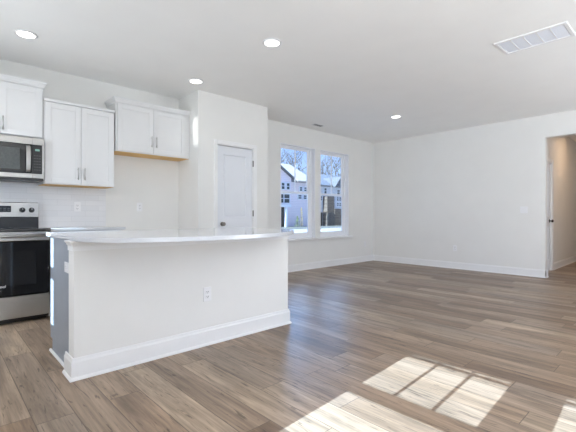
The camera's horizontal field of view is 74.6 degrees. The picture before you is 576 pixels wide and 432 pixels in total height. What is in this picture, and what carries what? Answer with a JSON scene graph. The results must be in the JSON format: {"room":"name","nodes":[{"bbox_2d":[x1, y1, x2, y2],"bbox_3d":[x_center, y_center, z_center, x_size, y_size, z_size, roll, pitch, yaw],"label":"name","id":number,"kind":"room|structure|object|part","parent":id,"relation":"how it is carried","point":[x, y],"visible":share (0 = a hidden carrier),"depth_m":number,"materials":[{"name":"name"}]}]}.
{"room":"open-plan kitchen","nodes":[
{"label":"open-plan kitchen","id":0,"kind":"room"},
{"bbox_2d":[0,59,372,264],"bbox_3d":[-1.081,-0.322,6.079,8.520,2.740,0.150,0,0,-43],"label":"wall","id":1,"kind":"structure","parent":0,"point":[153,183],"depth_m":5.43,"materials":[{"name":"paint"}]},
{"bbox_2d":[0,73,46,138],"bbox_3d":[-3.012,-1.127,3.919,0.822,0.610,0.367,0,0,-43],"label":"upper cabinet","id":2,"kind":"object","parent":1,"relation":"attached to","point":[21,99],"visible":0.95,"depth_m":3.94,"materials":[{"name":"white wood"}]},
{"bbox_2d":[0,134,43,182],"bbox_3d":[-2.992,-0.592,3.898,0.760,0.452,0.408,0,0,-43],"label":"microwave","id":3,"kind":"object","parent":2,"relation":"attached to","point":[21,158],"visible":1,"depth_m":3.90,"materials":[{"name":"silver metal"}]},
{"bbox_3d":[-2.924,-0.592,3.759,0.630,0.305,0.023,0,0,-43],"label":"door","id":4,"kind":"part","parent":3,"relation":"part of","materials":[{"name":"black glass"}]},
{"bbox_3d":[-2.700,-0.594,3.929,0.038,0.280,0.053,0,0,-43],"label":"handle","id":5,"kind":"part","parent":3,"relation":"part of","materials":[{"name":"silver metal"}]},
{"bbox_3d":[-2.660,-0.592,4.005,0.090,0.305,0.023,0,0,-43],"label":"control panel","id":6,"kind":"part","parent":3,"relation":"part of","materials":[{"name":"black plastic"}]},
{"bbox_3d":[-3.015,-1.399,3.921,0.822,0.065,0.359,0,0,-43],"label":"crown moulding","id":7,"kind":"part","parent":2,"relation":"part of","materials":[{"name":"white wood"}]},
{"bbox_2d":[0,183,105,226],"bbox_3d":[-3.172,-0.102,4.017,2.329,0.500,0.008,0,0,-43],"label":"backsplash","id":8,"kind":"structure","parent":1,"relation":"attached to","point":[56,204],"depth_m":4.47,"materials":[{"name":"white tile"}]},
{"bbox_2d":[74,202,80,211],"bbox_3d":[-2.554,-0.104,4.583,0.072,0.115,0.008,0,0,-43],"label":"electrical outlet","id":9,"kind":"object","parent":8,"relation":"attached to","point":[77,205],"visible":1,"depth_m":4.58,"materials":[{"name":"white plastic"}]},
{"bbox_2d":[38,98,114,188],"bbox_3d":[-2.465,-0.805,4.430,0.731,0.930,0.367,0,0,-43],"label":"upper cabinet","id":10,"kind":"object","parent":1,"relation":"attached to","point":[78,138],"visible":0.99,"depth_m":4.30,"materials":[{"name":"white wood"}]},
{"bbox_3d":[-2.500,-0.792,4.205,0.351,0.880,0.019,0,0,-43],"label":"cabinet door","id":11,"kind":"part","parent":10,"relation":"part of","materials":[{"name":"white wood"}]},
{"bbox_3d":[-2.368,-1.255,4.326,0.731,0.030,0.024,0,0,-43],"label":"rail","id":12,"kind":"part","parent":10,"relation":"part of","materials":[{"name":"white wood"}]},
{"bbox_3d":[-2.240,-0.792,4.448,0.354,0.880,0.019,0,0,-43],"label":"cabinet door","id":13,"kind":"part","parent":10,"relation":"part of","materials":[{"name":"white wood"}]},
{"bbox_2d":[137,203,141,210],"bbox_3d":[-2.005,-0.115,5.107,0.072,0.115,0.008,0,0,-43],"label":"electrical outlet","id":14,"kind":"object","parent":1,"relation":"attached to","point":[139,205],"visible":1,"depth_m":5.10,"materials":[{"name":"white plastic"}]},
{"bbox_2d":[104,96,190,161],"bbox_3d":[-1.838,-1.111,5.016,1.018,0.655,0.367,0,0,-43],"label":"upper cabinet","id":15,"kind":"object","parent":1,"relation":"attached to","point":[141,129],"visible":0.98,"depth_m":4.87,"materials":[{"name":"white wood"}]},
{"bbox_3d":[-1.914,-1.083,4.753,0.448,0.573,0.019,0,0,-43],"label":"cabinet door","id":16,"kind":"part","parent":15,"relation":"part of","materials":[{"name":"white wood"}]},
{"bbox_3d":[-1.840,-1.408,5.019,1.018,0.062,0.359,0,0,-43],"label":"crown moulding","id":17,"kind":"part","parent":15,"relation":"part of","materials":[{"name":"white wood"}]},
{"bbox_3d":[-1.583,-1.083,5.061,0.448,0.573,0.019,0,0,-43],"label":"cabinet door","id":18,"kind":"part","parent":15,"relation":"part of","materials":[{"name":"white wood"}]},
{"bbox_2d":[280,143,352,240],"bbox_3d":[0.560,-0.425,7.574,2.160,1.794,0.205,0,0,-43],"label":"window","id":19,"kind":"structure","parent":1,"relation":"in","point":[310,152],"depth_m":7.49,"materials":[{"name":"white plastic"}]},
{"bbox_3d":[0.113,-0.855,7.264,0.817,0.875,0.022,0,0,-43],"label":"sash","id":20,"kind":"part","parent":19,"relation":"part of","materials":[{"name":"clear glass"}]},
{"bbox_3d":[0.128,-0.032,7.248,0.817,0.850,0.022,0,0,-43],"label":"sash","id":21,"kind":"part","parent":19,"relation":"part of","materials":[{"name":"clear glass"}]},
{"bbox_2d":[288,255,372,271],"bbox_3d":[0.656,0.982,7.583,3.688,0.133,0.024,0,0,-43],"label":"baseboard","id":22,"kind":"structure","parent":1,"relation":"attached to","point":[335,262],"depth_m":7.74,"materials":[{"name":"wood"}]},
{"bbox_2d":[320,150,348,236],"bbox_3d":[0.931,-0.442,7.957,0.917,1.760,0.152,0,0,-43],"label":"window","id":23,"kind":"structure","parent":1,"relation":"in","point":[344,194],"depth_m":8.22,"materials":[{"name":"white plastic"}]},
{"bbox_3d":[0.896,-0.855,7.995,0.807,0.875,0.022,0,0,-43],"label":"sash","id":24,"kind":"part","parent":23,"relation":"part of","materials":[{"name":"clear glass"}]},
{"bbox_3d":[0.911,-0.032,7.979,0.807,0.850,0.022,0,0,-43],"label":"sash","id":25,"kind":"part","parent":23,"relation":"part of","materials":[{"name":"clear glass"}]},
{"bbox_2d":[179,92,193,228],"bbox_3d":[-1.398,-0.322,5.367,0.100,2.740,0.458,0,0,-43],"label":"wall","id":26,"kind":"structure","parent":0,"point":[186,167],"depth_m":5.29,"materials":[{"name":"paint"}]},
{"bbox_2d":[194,90,267,227],"bbox_3d":[-0.798,-0.322,5.545,1.220,2.740,0.100,0,0,-43],"label":"wall","id":27,"kind":"structure","parent":0,"point":[219,117],"depth_m":5.31,"materials":[{"name":"paint"}]},
{"bbox_2d":[214,139,256,227],"bbox_3d":[-0.779,-0.008,5.534,0.751,2.112,0.142,0,0,-43],"label":"door","id":28,"kind":"structure","parent":27,"relation":"in","point":[235,167],"depth_m":5.53,"materials":[{"name":"wood"}]},
{"bbox_2d":[0,260,575,431],"bbox_3d":[3.119,1.108,4.901,13.050,0.120,7.605,0,0,-43],"label":"floor","id":29,"kind":"structure","parent":0,"point":[368,346],"depth_m":2.56,"materials":[{"name":"wood"}]},
{"bbox_2d":[0,202,50,324],"bbox_3d":[-2.892,0.452,3.791,0.760,1.193,0.695,0,0,-43],"label":"range","id":30,"kind":"object","parent":29,"relation":"on","point":[24,245],"visible":1,"depth_m":3.72,"materials":[{"name":"silver metal"}]},
{"bbox_3d":[-2.675,0.198,3.559,0.666,0.030,0.059,0,0,-43],"label":"oven handle","id":31,"kind":"part","parent":30,"relation":"part of","materials":[{"name":"silver metal"}]},
{"bbox_3d":[-2.712,0.889,3.599,0.752,0.207,0.043,0,0,-43],"label":"storage drawer","id":32,"kind":"part","parent":30,"relation":"part of","materials":[{"name":"silver metal"}]},
{"bbox_2d":[0,240,48,324],"bbox_3d":[-2.928,0.598,3.830,0.756,0.900,0.585,0,0,-43],"label":"oven","id":33,"kind":"object","parent":30,"relation":"in","point":[42,315],"depth_m":3.74,"materials":[{"name":"black glass"}]},
{"bbox_3d":[-2.712,0.513,3.599,0.752,0.525,0.043,0,0,-43],"label":"oven door","id":34,"kind":"part","parent":30,"relation":"part of","materials":[{"name":"black glass"}]},
{"bbox_3d":[-2.710,0.202,3.597,0.756,0.093,0.053,0,0,-43],"label":"rail","id":35,"kind":"part","parent":30,"relation":"part of","materials":[{"name":"silver metal"}]},
{"bbox_2d":[0,227,50,231],"bbox_3d":[-2.882,0.140,3.781,0.760,0.028,0.598,0,0,-43],"label":"cooktop","id":36,"kind":"object","parent":30,"relation":"in","point":[2,229],"depth_m":3.72,"materials":[{"name":"black glass"}]},
{"bbox_2d":[48,230,116,315],"bbox_3d":[-2.359,0.606,4.324,0.728,0.885,0.665,0,0,-43],"label":"base cabinet","id":37,"kind":"object","parent":29,"relation":"on","point":[88,230],"visible":0.02,"depth_m":3.90,"materials":[{"name":"white wood"}]},
{"bbox_2d":[45,226,125,230],"bbox_3d":[-2.359,0.147,4.331,0.746,0.030,0.641,0,0,-43],"label":"countertop","id":38,"kind":"structure","parent":37,"relation":"on","point":[72,228],"depth_m":4.16,"materials":[{"name":"white stone"}]},
{"bbox_2d":[49,235,291,382],"bbox_3d":[-0.945,0.606,3.324,1.919,0.885,0.821,0,0,-43],"label":"kitchen island","id":39,"kind":"object","parent":29,"relation":"on","point":[118,306],"visible":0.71,"depth_m":2.80,"materials":[{"name":"paint"}]},
{"bbox_3d":[-1.663,1.038,2.738,0.017,0.020,0.528,0,0,-43],"label":"shoe moulding","id":40,"kind":"part","parent":39,"relation":"part of","materials":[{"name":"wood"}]},
{"bbox_2d":[64,262,68,273],"bbox_3d":[-1.511,0.355,2.581,0.008,0.072,0.115,0,0,-43],"label":"electrical outlet","id":41,"kind":"object","parent":39,"relation":"attached to","point":[66,264],"visible":0.91,"depth_m":2.57,"materials":[{"name":"white plastic"}]},
{"bbox_2d":[46,227,293,242],"bbox_3d":[-0.752,0.147,3.119,1.878,0.030,1.365,0,0,-43],"label":"island countertop","id":42,"kind":"structure","parent":39,"relation":"on","point":[196,234],"depth_m":2.64,"materials":[{"name":"white stone"}]},
{"bbox_3d":[-0.716,0.196,3.078,1.919,0.064,0.148,0,0,-43],"label":"trim","id":43,"kind":"part","parent":39,"relation":"part of","materials":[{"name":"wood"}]},
{"bbox_3d":[-0.734,0.979,3.099,1.919,0.138,0.203,0,0,-43],"label":"baseboard","id":44,"kind":"part","parent":39,"relation":"part of","materials":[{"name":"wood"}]},
{"bbox_2d":[203,287,210,301],"bbox_3d":[-0.653,0.638,3.065,0.072,0.115,0.008,0,0,-43],"label":"electrical outlet","id":45,"kind":"object","parent":39,"relation":"attached to","point":[206,290],"visible":1,"depth_m":3.06,"materials":[{"name":"white plastic"}]},
{"bbox_2d":[0,0,575,142],"bbox_3d":[3.119,-1.782,4.901,13.050,0.180,7.605,0,0,-43],"label":"ceiling","id":46,"kind":"structure","parent":0,"point":[346,67],"depth_m":3.97,"materials":[{"name":"paint"}]},
{"bbox_2d":[14,29,37,38],"bbox_3d":[-2.442,-1.686,3.524,0.190,0.010,0.190,0,0,-43],"label":"recessed light","id":47,"kind":"object","parent":46,"relation":"in","point":[22,33],"visible":1,"depth_m":3.52,"materials":[{"name":"white plastic"}]},
{"bbox_2d":[188,78,203,83],"bbox_3d":[-1.158,-1.686,4.755,0.190,0.010,0.190,0,0,-43],"label":"recessed light","id":48,"kind":"object","parent":46,"relation":"in","point":[192,80],"visible":1,"depth_m":4.75,"materials":[{"name":"white plastic"}]},
{"bbox_2d":[262,38,281,46],"bbox_3d":[-0.156,-1.686,3.696,0.190,0.010,0.190,0,0,-43],"label":"recessed light","id":49,"kind":"object","parent":46,"relation":"in","point":[269,42],"visible":1,"depth_m":3.68,"materials":[{"name":"white plastic"}]},
{"bbox_2d":[390,115,401,117],"bbox_3d":[1.846,-1.686,6.460,0.190,0.010,0.190,0,0,-43],"label":"recessed light","id":50,"kind":"object","parent":46,"relation":"in","point":[393,116],"visible":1,"depth_m":6.43,"materials":[{"name":"white plastic"}]},
{"bbox_2d":[494,21,575,54],"bbox_3d":[2.352,-1.685,3.620,0.360,0.014,0.590,0,0,-43],"label":"ceiling vent","id":51,"kind":"object","parent":46,"relation":"in","point":[562,30],"visible":1,"depth_m":3.60,"materials":[{"name":"white plastic"}]},
{"bbox_2d":[373,110,575,269],"bbox_3d":[4.533,-0.322,6.222,0.120,2.740,7.305,0,0,-43],"label":"wall","id":52,"kind":"structure","parent":0,"point":[466,188],"depth_m":7.26,"materials":[{"name":"paint"}]},
{"bbox_2d":[373,255,545,277],"bbox_3d":[3.157,0.982,7.590,0.024,0.133,3.427,0,0,-43],"label":"baseboard","id":53,"kind":"structure","parent":52,"relation":"attached to","point":[540,273],"depth_m":7.29,"materials":[{"name":"wood"}]},
{"bbox_2d":[520,207,527,212],"bbox_3d":[4.108,-0.098,6.582,0.010,0.115,0.116,0,0,-43],"label":"light switch","id":54,"kind":"object","parent":52,"relation":"attached to","point":[522,209],"visible":1,"depth_m":6.58,"materials":[{"name":"white plastic"}]},
{"bbox_2d":[547,136,575,262],"bbox_3d":[5.926,-0.322,8.136,4.530,2.740,0.120,0,0,-43],"label":"wall","id":55,"kind":"structure","parent":0,"point":[562,149],"depth_m":7.89,"materials":[{"name":"paint"}]},
{"bbox_2d":[547,157,553,270],"bbox_3d":[4.707,-0.009,6.945,0.950,2.115,0.156,0,0,-43],"label":"door","id":56,"kind":"structure","parent":55,"relation":"in","point":[550,220],"depth_m":7.17,"materials":[{"name":"wood"}]},
{"bbox_2d":[553,255,575,269],"bbox_3d":[6.316,0.982,8.401,3.360,0.133,0.024,0,0,-43],"label":"baseboard","id":57,"kind":"structure","parent":55,"relation":"attached to","point":[564,262],"depth_m":7.86,"materials":[{"name":"wood"}]},
{"label":"outside","id":58,"kind":"structure","parent":0,"visible":0},
{"bbox_2d":[281,225,340,228],"bbox_3d":[-16.867,1.333,65.666,125.000,0.330,71.000,0,0,-43],"label":"lawn","id":59,"kind":"structure","parent":58,"point":[339,226],"depth_m":36.80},
{"bbox_2d":[281,149,303,169],"bbox_3d":[-0.732,-4.831,55.110,8.819,12.086,6.021,0,0,-32],"label":"bare tree","id":60,"kind":"object","parent":59,"relation":"on","point":[291,159],"visible":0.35,"depth_m":55.54,"materials":[{"name":"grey plant"}]},
{"bbox_2d":[281,163,306,226],"bbox_3d":[-3.376,-2.467,41.629,10.300,7.330,9.450,0,0,-43],"label":"house","id":61,"kind":"structure","parent":59,"relation":"on","point":[291,204],"depth_m":40.23,"materials":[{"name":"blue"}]},
{"bbox_3d":[-0.635,0.173,39.023,1.150,2.050,0.100,0,0,-43],"label":"door","id":62,"kind":"part","parent":61,"relation":"part of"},
{"bbox_3d":[-0.447,-1.767,39.226,1.700,0.870,0.020,0,0,-43],"label":"pane","id":63,"kind":"part","parent":61,"relation":"part of","materials":[{"name":"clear glass"}]},
{"bbox_3d":[-0.217,0.163,38.723,0.250,2.070,0.250,0,0,-43],"label":"porch post","id":64,"kind":"part","parent":61,"relation":"part of","materials":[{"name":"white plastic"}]},
{"bbox_2d":[283,155,305,170],"bbox_3d":[-1.196,-4.672,63.526,9.893,11.768,6.320,0,0,-43],"label":"bare tree","id":65,"kind":"object","parent":59,"relation":"on","point":[290,155],"visible":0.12,"depth_m":63.86,"materials":[{"name":"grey plant"}]},
{"bbox_2d":[296,156,340,175],"bbox_3d":[6.613,-5.046,61.984,9.134,12.518,6.236,0,0,-32],"label":"bare tree","id":66,"kind":"object","parent":59,"relation":"on","point":[333,159],"visible":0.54,"depth_m":61.55,"materials":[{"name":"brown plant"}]},
{"bbox_2d":[302,172,340,225],"bbox_3d":[4.083,-2.117,48.952,9.600,6.630,9.730,0,0,-43],"label":"house","id":67,"kind":"structure","parent":59,"relation":"on","point":[330,205],"depth_m":43.72,"materials":[{"name":"white"}]},
{"bbox_3d":[4.924,0.408,43.217,1.200,1.580,0.200,0,0,-43],"label":"arched door","id":68,"kind":"part","parent":67,"relation":"part of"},
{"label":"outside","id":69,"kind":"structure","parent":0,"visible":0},
{"bbox_2d":[292,227,340,232],"bbox_3d":[13.715,1.348,32.928,125.000,0.300,18.600,0,0,-43],"label":"street","id":70,"kind":"structure","parent":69,"point":[322,229],"depth_m":30.19,"materials":[{"name":"white snow"}]}
]}

